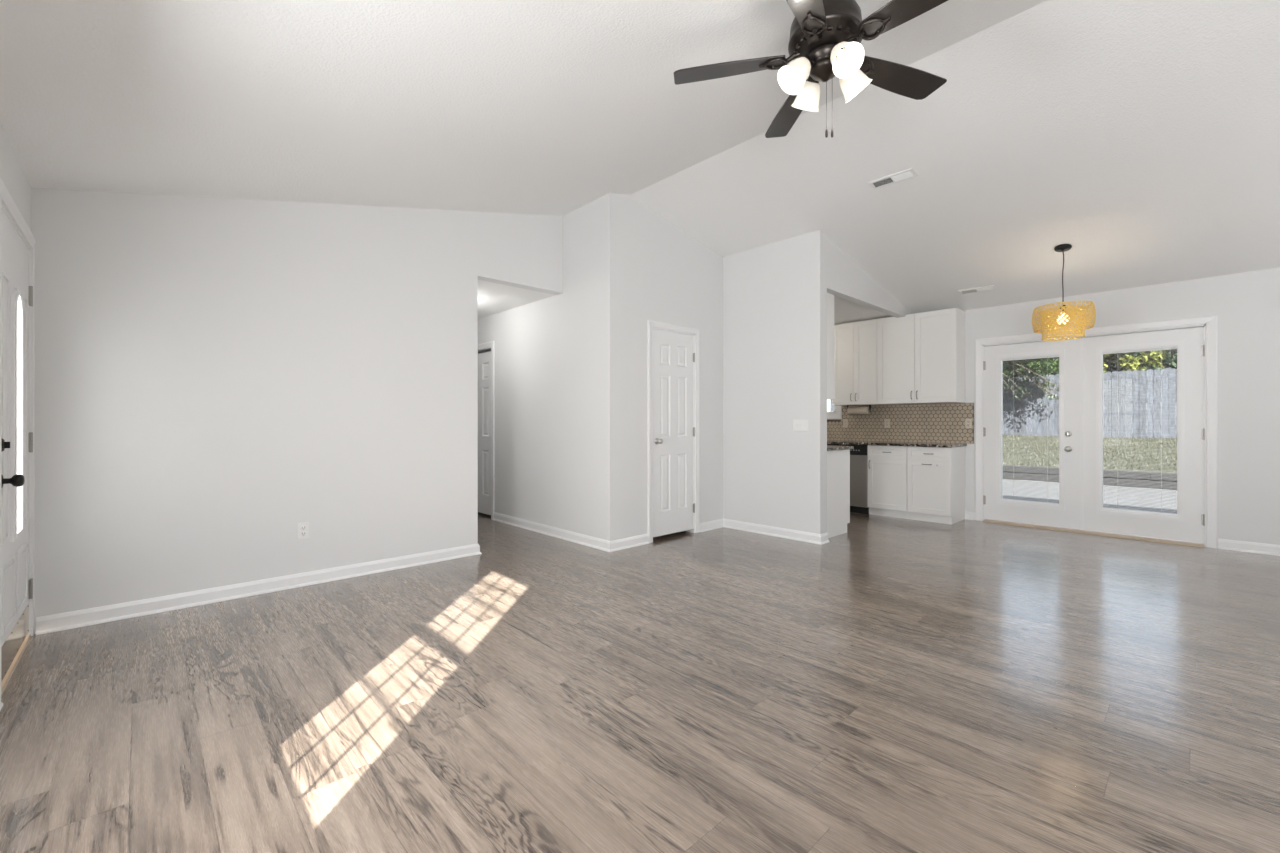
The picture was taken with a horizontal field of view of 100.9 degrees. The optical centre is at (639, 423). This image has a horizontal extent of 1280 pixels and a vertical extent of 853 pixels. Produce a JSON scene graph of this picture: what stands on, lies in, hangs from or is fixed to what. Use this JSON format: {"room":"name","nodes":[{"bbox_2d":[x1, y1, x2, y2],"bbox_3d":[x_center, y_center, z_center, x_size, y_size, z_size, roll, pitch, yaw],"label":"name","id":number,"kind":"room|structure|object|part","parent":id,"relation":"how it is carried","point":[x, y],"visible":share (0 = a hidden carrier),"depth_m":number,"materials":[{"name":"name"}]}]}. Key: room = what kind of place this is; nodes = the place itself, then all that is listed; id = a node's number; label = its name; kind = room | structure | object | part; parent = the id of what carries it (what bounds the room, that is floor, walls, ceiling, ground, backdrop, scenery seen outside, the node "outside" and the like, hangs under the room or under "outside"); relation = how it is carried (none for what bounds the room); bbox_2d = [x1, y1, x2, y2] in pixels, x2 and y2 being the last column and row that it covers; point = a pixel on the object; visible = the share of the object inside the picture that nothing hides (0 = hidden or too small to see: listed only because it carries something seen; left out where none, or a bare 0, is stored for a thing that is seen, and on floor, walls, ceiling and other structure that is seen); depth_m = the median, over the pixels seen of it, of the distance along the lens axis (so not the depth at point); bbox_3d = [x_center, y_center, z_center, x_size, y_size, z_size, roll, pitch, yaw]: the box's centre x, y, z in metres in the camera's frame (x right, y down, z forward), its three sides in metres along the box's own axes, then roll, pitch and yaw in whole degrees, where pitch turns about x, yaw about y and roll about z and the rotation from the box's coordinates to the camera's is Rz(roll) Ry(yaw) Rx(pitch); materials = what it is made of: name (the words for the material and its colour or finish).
{"room":"empty living room","nodes":[
{"label":"empty living room","id":0,"kind":"room"},
{"bbox_2d":[0,122,30,229],"bbox_3d":[-0.926,-0.075,0.260,0.120,2.458,7.090,0,0,-43],"label":"wall","id":1,"kind":"structure","parent":0,"point":[12,175],"depth_m":2.50,"materials":[{"name":"white paint"}]},
{"bbox_2d":[1,208,32,681],"bbox_3d":[-2.989,0.089,2.544,0.115,2.070,0.904,0,0,-43],"label":"door","id":2,"kind":"structure","parent":1,"relation":"in","point":[16,292],"depth_m":2.46,"materials":[{"name":"white painted wood"},{"name":"frosted glass"},{"name":"black metal"}]},
{"bbox_3d":[-2.708,0.249,2.278,0.071,0.064,0.064,0,0,-43],"label":"knob","id":3,"kind":"part","parent":2,"relation":"part of","materials":[{"name":"black metal"}]},
{"bbox_3d":[-2.988,0.134,2.528,0.007,1.580,0.680,0,0,-43],"label":"raised panel","id":4,"kind":"part","parent":2,"relation":"part of","materials":[{"name":"white wood"}]},
{"bbox_3d":[-2.990,1.044,2.526,0.002,0.151,0.856,0,0,-43],"label":"kick plate","id":5,"kind":"part","parent":2,"relation":"part of","materials":[{"name":"gold metal"}]},
{"bbox_3d":[-2.985,-0.046,2.532,0.017,1.196,0.226,0,0,-43],"label":"glass frame","id":6,"kind":"part","parent":2,"relation":"part of","materials":[{"name":"white"}]},
{"bbox_2d":[0,178,35,701],"bbox_3d":[-3.025,0.071,2.494,0.138,2.166,1.042,0,0,-43],"label":"trim","id":7,"kind":"structure","parent":1,"relation":"attached to","point":[7,203],"depth_m":2.86,"materials":[{"name":"white wood"}]},
{"bbox_2d":[31,187,562,633],"bbox_3d":[-2.129,-0.478,4.083,3.624,3.264,0.120,0,0,-43],"label":"wall","id":8,"kind":"structure","parent":0,"point":[215,377],"depth_m":3.54,"materials":[{"name":"white paint"}]},
{"bbox_2d":[36,544,481,634],"bbox_3d":[-2.349,1.108,3.775,2.600,0.092,0.026,0,0,-43],"label":"baseboard","id":9,"kind":"structure","parent":8,"relation":"attached to","point":[120,611],"depth_m":3.46,"materials":[{"name":"white wood"}]},
{"bbox_2d":[297,522,308,538],"bbox_3d":[-2.389,0.763,3.748,0.070,0.116,0.010,0,0,-43],"label":"wall outlet","id":10,"kind":"object","parent":8,"relation":"attached to","point":[302,528],"visible":1,"depth_m":3.75,"materials":[{"name":"white plastic"}]},
{"bbox_2d":[478,280,554,318],"bbox_3d":[-2.424,-1.341,6.371,1.150,0.080,3.610,0,0,-43],"label":"ceiling","id":11,"kind":"structure","parent":0,"point":[493,298],"depth_m":5.47,"materials":[{"name":"white paint"}]},
{"bbox_2d":[478,193,619,540],"bbox_3d":[-1.723,-0.478,6.379,0.120,3.264,4.360,0,0,-43],"label":"wall","id":12,"kind":"structure","parent":0,"point":[557,357],"depth_m":5.21,"materials":[{"name":"white paint"}]},
{"bbox_2d":[478,351,490,514],"bbox_3d":[-2.019,0.124,6.622,0.106,2.000,0.694,0,0,-43],"label":"door","id":13,"kind":"structure","parent":12,"relation":"in","point":[484,359],"depth_m":6.56,"materials":[{"name":"white wood"}]},
{"bbox_2d":[478,341,493,519],"bbox_3d":[-1.991,0.086,6.649,0.138,2.135,0.840,0,0,-43],"label":"trim","id":14,"kind":"structure","parent":12,"relation":"attached to","point":[488,346],"depth_m":6.31,"materials":[{"name":"white wood"}]},
{"bbox_2d":[493,512,609,551],"bbox_3d":[-1.000,1.108,5.507,0.026,0.092,2.151,0,0,-43],"label":"baseboard","id":15,"kind":"structure","parent":12,"relation":"attached to","point":[601,544],"depth_m":5.34,"materials":[{"name":"white wood"}]},
{"bbox_2d":[0,512,1279,852],"bbox_3d":[0.579,1.214,4.317,7.842,0.120,10.920,0,0,-43],"label":"floor","id":16,"kind":"structure","parent":0,"point":[888,684],"depth_m":2.11,"materials":[{"name":"brown wood"}]},
{"bbox_2d":[1,635,31,695],"bbox_3d":[-3.022,1.142,2.496,0.106,0.024,0.886,0,0,-43],"label":"threshold","id":17,"kind":"object","parent":16,"relation":"on","point":[11,669],"visible":0.43,"depth_m":2.51,"materials":[{"name":"beige wood"}]},
{"bbox_2d":[827,449,849,537],"bbox_3d":[1.259,0.716,6.209,0.656,0.877,2.200,0,0,-43],"label":"base cabinet","id":18,"kind":"object","parent":16,"relation":"on","point":[838,461],"visible":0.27,"depth_m":5.44,"materials":[{"name":"white wood"}]},
{"bbox_2d":[827,445,853,450],"bbox_3d":[1.234,0.261,6.235,0.654,0.032,2.328,0,0,-43],"label":"countertop","id":19,"kind":"structure","parent":18,"relation":"on","point":[829,447],"depth_m":5.45,"materials":[{"name":"stone"}]},
{"bbox_2d":[827,444,868,513],"bbox_3d":[2.853,0.717,7.065,0.546,0.874,0.600,0,0,-43],"label":"dishwasher","id":20,"kind":"object","parent":16,"relation":"on","point":[858,455],"visible":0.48,"depth_m":6.74,"materials":[{"name":"silver metal"}]},
{"bbox_3d":[2.666,0.345,6.888,0.026,0.122,0.598,0,0,-43],"label":"control panel","id":21,"kind":"part","parent":20,"relation":"part of","materials":[{"name":"black plastic"}]},
{"bbox_3d":[2.667,0.739,6.889,0.022,0.660,0.598,0,0,-43],"label":"door","id":22,"kind":"part","parent":20,"relation":"part of","materials":[{"name":"silver metal"}]},
{"bbox_2d":[868,445,907,518],"bbox_3d":[3.217,0.716,6.665,0.580,0.877,0.473,0,0,-43],"label":"base cabinet","id":23,"kind":"object","parent":16,"relation":"on","point":[887,465],"visible":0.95,"depth_m":6.49,"materials":[{"name":"white wood"}]},
{"bbox_3d":[3.037,0.357,6.495,0.019,0.149,0.468,0,0,-43],"label":"drawer","id":24,"kind":"part","parent":23,"relation":"part of","materials":[{"name":"white wood"}]},
{"bbox_2d":[907,446,964,524],"bbox_3d":[3.540,0.716,6.323,0.580,0.877,0.467,0,0,-43],"label":"base cabinet","id":25,"kind":"object","parent":16,"relation":"on","point":[935,475],"visible":0.95,"depth_m":6.15,"materials":[{"name":"white wood"}]},
{"bbox_3d":[3.360,0.357,6.153,0.019,0.149,0.462,0,0,-43],"label":"drawer","id":26,"kind":"part","parent":25,"relation":"part of","materials":[{"name":"white wood"}]},
{"bbox_3d":[3.360,0.749,6.153,0.019,0.621,0.462,0,0,-43],"label":"door","id":27,"kind":"part","parent":25,"relation":"part of","materials":[{"name":"white wood"}]},
{"bbox_2d":[983,519,1203,546],"bbox_3d":[4.676,1.143,5.592,0.135,0.022,1.774,0,0,-43],"label":"threshold","id":28,"kind":"object","parent":16,"relation":"on","point":[984,520],"visible":0.79,"depth_m":5.46,"materials":[{"name":"brown wood"}]},
{"bbox_3d":[2.286,0.716,7.650,0.580,0.877,1.019,0,0,-43],"label":"base cabinet","id":29,"kind":"object","parent":16,"relation":"on","visible":0},
{"bbox_2d":[827,440,966,447],"bbox_3d":[2.450,0.261,7.481,0.574,0.032,3.686,0,0,-43],"label":"countertop","id":30,"kind":"structure","parent":29,"relation":"on","point":[881,443],"depth_m":6.44,"materials":[{"name":"stone"}]},
{"bbox_2d":[0,0,1279,313],"bbox_3d":[1.853,-1.751,2.969,7.882,0.988,7.210,0,0,-43],"label":"ceiling","id":31,"kind":"structure","parent":0,"point":[1142,137],"depth_m":3.07,"materials":[{"name":"white paint"}]},
{"bbox_2d":[674,0,947,137],"bbox_3d":[0.802,-1.548,2.218,1.265,0.654,1.241,0,0,-43],"label":"ceiling fan","id":32,"kind":"object","parent":31,"relation":"hanging from","point":[826,36],"visible":1,"depth_m":2.23,"materials":[{"name":"black wood"}]},
{"bbox_3d":[0.390,-1.576,2.354,0.495,0.007,0.137,0,11,14],"label":"blade","id":33,"kind":"part","parent":32,"relation":"part of","materials":[{"name":"brown wood"}]},
{"bbox_3d":[0.760,-1.576,2.667,0.137,0.007,0.495,-11,1,-4],"label":"blade","id":34,"kind":"part","parent":32,"relation":"part of","materials":[{"name":"brown wood"}]},
{"bbox_3d":[0.644,-1.467,2.228,0.136,0.138,0.126,0,0,-43],"label":"lamp shade","id":35,"kind":"part","parent":32,"relation":"part of","materials":[{"name":"white glass"}]},
{"bbox_3d":[0.660,-1.478,2.228,0.068,0.076,0.057,0,0,-43],"label":"bulb","id":36,"kind":"part","parent":32,"relation":"part of","materials":[{"name":"white glass"}]},
{"bbox_3d":[0.762,-1.467,2.402,0.126,0.138,0.136,0,0,-43],"label":"lamp shade","id":37,"kind":"part","parent":32,"relation":"part of","materials":[{"name":"white glass"}]},
{"bbox_3d":[0.574,-1.576,1.905,0.137,0.007,0.495,13,7,31],"label":"blade","id":38,"kind":"part","parent":32,"relation":"part of","materials":[{"name":"brown wood"}]},
{"bbox_3d":[0.797,-1.367,2.256,0.002,0.225,0.002,0,0,-43],"label":"pull chain","id":39,"kind":"part","parent":32,"relation":"part of","materials":[{"name":"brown metal"}]},
{"bbox_3d":[0.819,-1.478,2.125,0.057,0.076,0.068,0,0,-43],"label":"bulb","id":40,"kind":"part","parent":32,"relation":"part of","materials":[{"name":"white glass"}]},
{"bbox_3d":[0.819,-1.467,2.110,0.126,0.138,0.136,0,0,-43],"label":"lamp shade","id":41,"kind":"part","parent":32,"relation":"part of","materials":[{"name":"white glass"}]},
{"bbox_3d":[0.937,-1.467,2.285,0.136,0.138,0.126,0,0,-43],"label":"lamp shade","id":42,"kind":"part","parent":32,"relation":"part of","materials":[{"name":"white glass"}]},
{"bbox_3d":[1.058,-1.576,1.942,0.137,0.007,0.495,14,-9,-39],"label":"blade","id":43,"kind":"part","parent":32,"relation":"part of","materials":[{"name":"brown wood"}]},
{"bbox_3d":[1.172,-1.576,2.413,0.495,0.007,0.137,0,-11,-22],"label":"blade","id":44,"kind":"part","parent":32,"relation":"part of","materials":[{"name":"brown wood"}]},
{"bbox_2d":[869,168,917,189],"bbox_3d":[1.993,-1.923,4.168,0.114,0.030,0.335,0,0,-43],"label":"ceiling vent","id":45,"kind":"object","parent":31,"relation":"in","point":[910,173],"visible":1,"depth_m":4.16,"materials":[{"name":"white plastic"}]},
{"bbox_2d":[958,285,995,294],"bbox_3d":[3.695,-1.457,5.793,0.114,0.030,0.335,0,0,-43],"label":"ceiling vent","id":46,"kind":"object","parent":31,"relation":"in","point":[992,287],"visible":1,"depth_m":5.78,"materials":[{"name":"white plastic"}]},
{"bbox_2d":[1032,244,1095,340],"bbox_3d":[3.809,-1.180,4.757,0.450,0.835,0.450,0,0,-43],"label":"pendant lamp","id":47,"kind":"object","parent":31,"relation":"hanging from","point":[1064,317],"visible":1,"depth_m":4.67,"materials":[{"name":"yellow wicker"}]},
{"bbox_3d":[3.810,-1.304,4.756,0.012,0.505,0.016,0,0,-43],"label":"cord","id":48,"kind":"part","parent":47,"relation":"part of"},
{"bbox_3d":[3.809,-0.894,4.757,0.304,0.250,0.304,0,0,-43],"label":"lamp shade","id":49,"kind":"part","parent":47,"relation":"part of","materials":[{"name":"brown wood"}]},
{"bbox_3d":[3.809,-0.949,4.757,0.450,0.206,0.450,0,0,-43],"label":"lamp shade","id":50,"kind":"part","parent":47,"relation":"part of","materials":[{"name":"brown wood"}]},
{"bbox_3d":[3.827,-1.040,4.738,0.358,0.047,0.360,0,0,-43],"label":"frame","id":51,"kind":"part","parent":47,"relation":"part of","materials":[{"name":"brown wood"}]},
{"bbox_2d":[620,194,722,538],"bbox_3d":[0.331,-0.505,5.404,1.527,3.319,0.120,0,0,-43],"label":"wall","id":52,"kind":"structure","parent":0,"point":[667,275],"depth_m":5.16,"materials":[{"name":"white paint"}]},
{"bbox_2d":[610,534,648,551],"bbox_3d":[-0.100,1.108,4.896,0.495,0.092,0.026,0,0,-43],"label":"baseboard","id":53,"kind":"structure","parent":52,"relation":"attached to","point":[620,544],"depth_m":4.89,"materials":[{"name":"white wood"}]},
{"bbox_2d":[653,329,694,536],"bbox_3d":[0.361,0.097,5.336,0.631,2.030,0.106,0,0,-43],"label":"door","id":54,"kind":"structure","parent":52,"relation":"in","point":[673,353],"depth_m":5.34,"materials":[{"name":"white painted wood"},{"name":"satin nickel metal"}]},
{"bbox_3d":[0.189,0.177,5.149,0.064,0.064,0.071,0,0,-43],"label":"knob","id":55,"kind":"part","parent":54,"relation":"part of","materials":[{"name":"silver metal"}]},
{"bbox_2d":[648,320,699,542],"bbox_3d":[0.312,0.082,5.374,0.756,2.145,0.138,0,0,-43],"label":"trim","id":56,"kind":"structure","parent":52,"relation":"attached to","point":[652,325],"depth_m":5.37,"materials":[{"name":"white wood"}]},
{"bbox_2d":[700,519,723,531],"bbox_3d":[0.784,1.108,5.732,0.418,0.092,0.026,0,0,-43],"label":"baseboard","id":57,"kind":"structure","parent":52,"relation":"attached to","point":[715,524],"depth_m":5.72,"materials":[{"name":"white wood"}]},
{"bbox_2d":[723,230,826,544],"bbox_3d":[0.658,-0.366,6.249,0.161,3.041,3.261,0,0,-43],"label":"wall","id":58,"kind":"structure","parent":0,"point":[775,294],"depth_m":5.39,"materials":[{"name":"white paint"}]},
{"bbox_2d":[793,420,807,430],"bbox_3d":[1.575,0.023,5.187,0.017,0.116,0.162,0,0,-43],"label":"light switch","id":59,"kind":"object","parent":58,"relation":"attached to","point":[798,425],"visible":1,"depth_m":5.19,"materials":[{"name":"white plastic"}]},
{"bbox_2d":[820,532,828,544],"bbox_3d":[1.769,1.108,5.073,0.161,0.092,0.026,0,0,-43],"label":"baseboard","id":60,"kind":"structure","parent":58,"relation":"attached to","point":[824,537],"depth_m":5.07,"materials":[{"name":"white wood"}]},
{"bbox_2d":[827,293,833,399],"bbox_3d":[1.607,-0.791,5.627,0.362,1.095,0.828,0,0,-43],"label":"upper cabinet","id":61,"kind":"object","parent":58,"relation":"attached to","point":[830,298],"visible":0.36,"depth_m":5.37,"materials":[{"name":"white wood"}]},
{"bbox_2d":[834,296,893,324],"bbox_3d":[1.571,-1.403,7.115,2.356,0.085,3.015,0,0,-43],"label":"ceiling","id":62,"kind":"structure","parent":0,"point":[845,311],"depth_m":6.56,"materials":[{"name":"white paint"}]},
{"bbox_2d":[827,236,911,317],"bbox_3d":[2.641,-1.587,5.983,2.356,0.546,0.100,0,0,-43],"label":"wall","id":63,"kind":"structure","parent":0,"point":[846,280],"depth_m":5.57,"materials":[{"name":"white paint"}]},
{"bbox_2d":[827,268,1279,544],"bbox_3d":[4.251,-0.120,6.082,0.120,2.548,8.440,0,0,-43],"label":"wall","id":64,"kind":"structure","parent":0,"point":[1246,305],"depth_m":4.80,"materials":[{"name":"white paint"}]},
{"bbox_2d":[827,405,841,418],"bbox_3d":[2.525,-0.556,7.897,0.136,1.000,1.070,0,0,-43],"label":"window","id":65,"kind":"structure","parent":64,"relation":"in","point":[837,414],"depth_m":7.52,"materials":[{"name":"white"}]},
{"bbox_2d":[832,319,884,405],"bbox_3d":[2.944,-0.791,7.098,0.382,1.095,0.605,0,0,-43],"label":"upper cabinet","id":66,"kind":"object","parent":64,"relation":"attached to","point":[855,343],"visible":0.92,"depth_m":6.97,"materials":[{"name":"white wood"}]},
{"bbox_3d":[2.732,-0.791,7.106,0.019,1.089,0.300,0,0,-43],"label":"door","id":67,"kind":"part","parent":66,"relation":"part of","materials":[{"name":"white wood"}]},
{"bbox_2d":[847,405,870,413],"bbox_3d":[2.936,-0.181,7.085,0.102,0.126,0.310,0,0,-43],"label":"paper towel holder","id":68,"kind":"object","parent":66,"relation":"attached to","point":[850,410],"visible":1,"depth_m":7.04,"materials":[{"name":"beige"}]},
{"bbox_3d":[2.940,-0.791,6.886,0.019,1.089,0.300,0,0,-43],"label":"door","id":69,"kind":"part","parent":66,"relation":"part of","materials":[{"name":"white wood"}]},
{"bbox_2d":[827,403,973,443],"bbox_3d":[2.683,0.001,7.647,0.009,0.488,3.750,0,0,-43],"label":"backsplash","id":70,"kind":"structure","parent":64,"relation":"attached to","point":[942,422],"depth_m":6.80,"materials":[{"name":"tile"}]},
{"bbox_2d":[843,419,847,427],"bbox_3d":[2.885,0.004,7.419,0.010,0.116,0.070,0,0,-43],"label":"wall outlet","id":71,"kind":"object","parent":70,"relation":"attached to","point":[845,421],"visible":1,"depth_m":7.42,"materials":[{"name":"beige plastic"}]},
{"bbox_2d":[884,419,889,427],"bbox_3d":[3.277,0.004,7.004,0.010,0.116,0.070,0,0,-43],"label":"wall outlet","id":72,"kind":"object","parent":70,"relation":"attached to","point":[886,421],"visible":1,"depth_m":7.00,"materials":[{"name":"beige plastic"}]},
{"bbox_2d":[965,419,971,427],"bbox_3d":[3.927,0.004,6.316,0.010,0.116,0.070,0,0,-43],"label":"wall outlet","id":73,"kind":"object","parent":70,"relation":"attached to","point":[968,422],"visible":1,"depth_m":6.31,"materials":[{"name":"beige plastic"}]},
{"bbox_2d":[877,308,964,404],"bbox_3d":[3.462,-0.791,6.550,0.382,1.095,0.903,0,0,-43],"label":"upper cabinet","id":74,"kind":"object","parent":64,"relation":"attached to","point":[921,356],"visible":0.99,"depth_m":6.39,"materials":[{"name":"white wood"}]},
{"bbox_3d":[3.200,-0.791,6.612,0.019,1.089,0.448,0,0,-43],"label":"door","id":75,"kind":"part","parent":74,"relation":"part of","materials":[{"name":"white wood"}]},
{"bbox_3d":[3.510,-0.791,6.283,0.019,1.089,0.448,0,0,-43],"label":"door","id":76,"kind":"part","parent":74,"relation":"part of","materials":[{"name":"white wood"}]},
{"bbox_2d":[965,511,974,519],"bbox_3d":[3.938,1.108,6.306,0.026,0.092,0.103,0,0,-43],"label":"baseboard","id":77,"kind":"structure","parent":64,"relation":"attached to","point":[968,515],"depth_m":6.30,"materials":[{"name":"white wood"}]},
{"bbox_2d":[983,338,1079,528],"bbox_3d":[4.344,0.114,5.903,0.127,2.020,0.898,0,0,-43],"label":"door","id":78,"kind":"structure","parent":64,"relation":"in","point":[1065,514],"depth_m":5.81,"materials":[{"name":"white wood"}]},
{"bbox_2d":[1002,355,1058,504],"bbox_3d":[4.369,0.074,5.918,0.014,1.618,0.524,0,0,-43],"label":"door glass","id":79,"kind":"object","parent":78,"relation":"in","point":[1015,357],"depth_m":5.92,"materials":[{"name":"clear glass"}]},
{"bbox_3d":[4.369,0.073,5.919,0.068,1.735,0.622,0,0,-43],"label":"glass frame","id":80,"kind":"part","parent":78,"relation":"part of","materials":[{"name":"white"}]},
{"bbox_3d":[4.472,0.073,5.797,0.002,1.615,0.002,0,0,-43],"label":"ladder cord","id":81,"kind":"part","parent":78,"relation":"part of","materials":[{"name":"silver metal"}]},
{"bbox_3d":[4.560,0.277,5.633,0.071,0.064,0.064,0,0,-43],"label":"knob","id":82,"kind":"part","parent":78,"relation":"part of","materials":[{"name":"silver metal"}]},
{"bbox_2d":[975,315,1217,548],"bbox_3d":[4.689,0.081,5.605,0.138,2.147,1.942,0,0,-43],"label":"trim","id":83,"kind":"structure","parent":64,"relation":"attached to","point":[1210,323],"depth_m":4.99,"materials":[{"name":"white wood"}]},
{"bbox_2d":[1080,327,1204,542],"bbox_3d":[4.982,0.114,5.268,0.071,2.020,0.914,0,0,-43],"label":"door","id":84,"kind":"structure","parent":64,"relation":"in","point":[1188,524],"depth_m":5.20,"materials":[{"name":"white wood"}]},
{"bbox_2d":[1103,347,1176,514],"bbox_3d":[4.978,0.076,5.274,0.014,1.613,0.538,0,0,-43],"label":"door glass","id":85,"kind":"object","parent":84,"relation":"in","point":[1128,349],"depth_m":5.25,"materials":[{"name":"clear glass"}]},
{"bbox_3d":[4.978,0.076,5.274,0.068,1.730,0.636,0,0,-43],"label":"glass frame","id":86,"kind":"part","parent":84,"relation":"part of","materials":[{"name":"white"}]},
{"bbox_3d":[5.084,0.076,5.149,0.002,1.610,0.002,0,0,-43],"label":"ladder cord","id":87,"kind":"part","parent":84,"relation":"part of","materials":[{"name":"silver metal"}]},
{"bbox_2d":[1218,539,1279,555],"bbox_3d":[6.163,1.108,3.952,0.026,0.092,2.479,0,0,-43],"label":"baseboard","id":88,"kind":"structure","parent":64,"relation":"attached to","point":[1225,544],"depth_m":4.71,"materials":[{"name":"white wood"}]},
{"label":"outside","id":89,"kind":"structure","parent":0,"visible":0},
{"bbox_2d":[1003,479,1176,513],"bbox_3d":[6.602,1.354,8.991,7.293,0.100,24.000,0,0,-43],"label":"patio","id":90,"kind":"structure","parent":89,"point":[1006,482],"depth_m":9.51,"materials":[{"name":"concrete"}]},
{"bbox_2d":[1003,472,1058,481],"bbox_3d":[8.482,1.225,12.436,0.157,0.159,2.430,0,0,-43],"label":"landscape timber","id":91,"kind":"object","parent":90,"relation":"on","point":[1022,476],"visible":0.34,"depth_m":11.96,"materials":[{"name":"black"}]},
{"bbox_2d":[1103,477,1176,489],"bbox_3d":[10.155,1.225,10.666,0.157,0.159,2.430,0,0,-43],"label":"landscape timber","id":92,"kind":"object","parent":90,"relation":"on","point":[1120,482],"visible":0.34,"depth_m":10.64,"materials":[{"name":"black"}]},
{"bbox_2d":[1005,465,1150,479],"bbox_3d":[9.397,1.060,11.463,0.158,0.160,2.430,0,0,-43],"label":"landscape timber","id":93,"kind":"object","parent":92,"relation":"on","point":[1025,469],"visible":0.66,"depth_m":11.59,"materials":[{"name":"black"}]},
{"bbox_3d":[11.819,1.225,8.886,0.156,0.159,2.430,0,0,-43],"label":"landscape timber","id":94,"kind":"object","parent":90,"relation":"on","visible":0},
{"bbox_2d":[1151,472,1176,481],"bbox_3d":[11.065,1.060,9.687,0.157,0.159,2.430,0,0,-43],"label":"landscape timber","id":95,"kind":"object","parent":94,"relation":"on","point":[1158,474],"visible":0.21,"depth_m":10.38,"materials":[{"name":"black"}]},
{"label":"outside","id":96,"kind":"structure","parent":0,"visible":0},
{"bbox_2d":[1003,434,1176,472],"bbox_3d":[13.715,0.679,15.713,12.000,0.635,24.000,0,0,-43],"label":"yard","id":97,"kind":"structure","parent":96,"point":[1128,439],"depth_m":12.94,"materials":[{"name":"plant"}]},
{"bbox_2d":[830,368,1176,437],"bbox_3d":[12.408,-0.406,15.786,0.159,2.120,14.097,0,0,-43],"label":"fence","id":98,"kind":"object","parent":97,"relation":"on","point":[1121,420],"visible":0.18,"depth_m":14.68,"materials":[{"name":"grey wood"}]},
{"bbox_3d":[14.079,-0.406,14.068,0.090,2.120,0.090,0,0,-43],"label":"post","id":99,"kind":"part","parent":98,"relation":"part of","materials":[{"name":"grey wood"}]},
{"bbox_2d":[1004,360,1027,377],"bbox_3d":[14.432,-1.151,20.484,4.480,3.226,1.694,0,0,35],"label":"tree","id":100,"kind":"object","parent":97,"relation":"on","point":[1016,375],"visible":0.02,"depth_m":20.16,"materials":[{"name":"green plant"}]},
{"bbox_2d":[1003,357,1058,405],"bbox_3d":[10.980,-0.950,15.842,1.247,2.914,3.508,0,0,-43],"label":"tree","id":101,"kind":"object","parent":97,"relation":"on","point":[1014,363],"visible":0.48,"depth_m":15.32,"materials":[{"name":"green plant"}]},
{"bbox_2d":[1026,360,1058,375],"bbox_3d":[14.487,-1.068,18.224,2.293,3.060,2.467,0,0,-34],"label":"tree","id":102,"kind":"object","parent":97,"relation":"on","point":[1057,371],"visible":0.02,"depth_m":17.77,"materials":[{"name":"green plant"}]},
{"bbox_2d":[1103,349,1176,372],"bbox_3d":[14.666,-1.079,15.469,2.698,3.080,1.927,0,0,30],"label":"tree","id":103,"kind":"object","parent":97,"relation":"on","point":[1118,365],"visible":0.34,"depth_m":15.20,"materials":[{"name":"green plant"}]}
]}

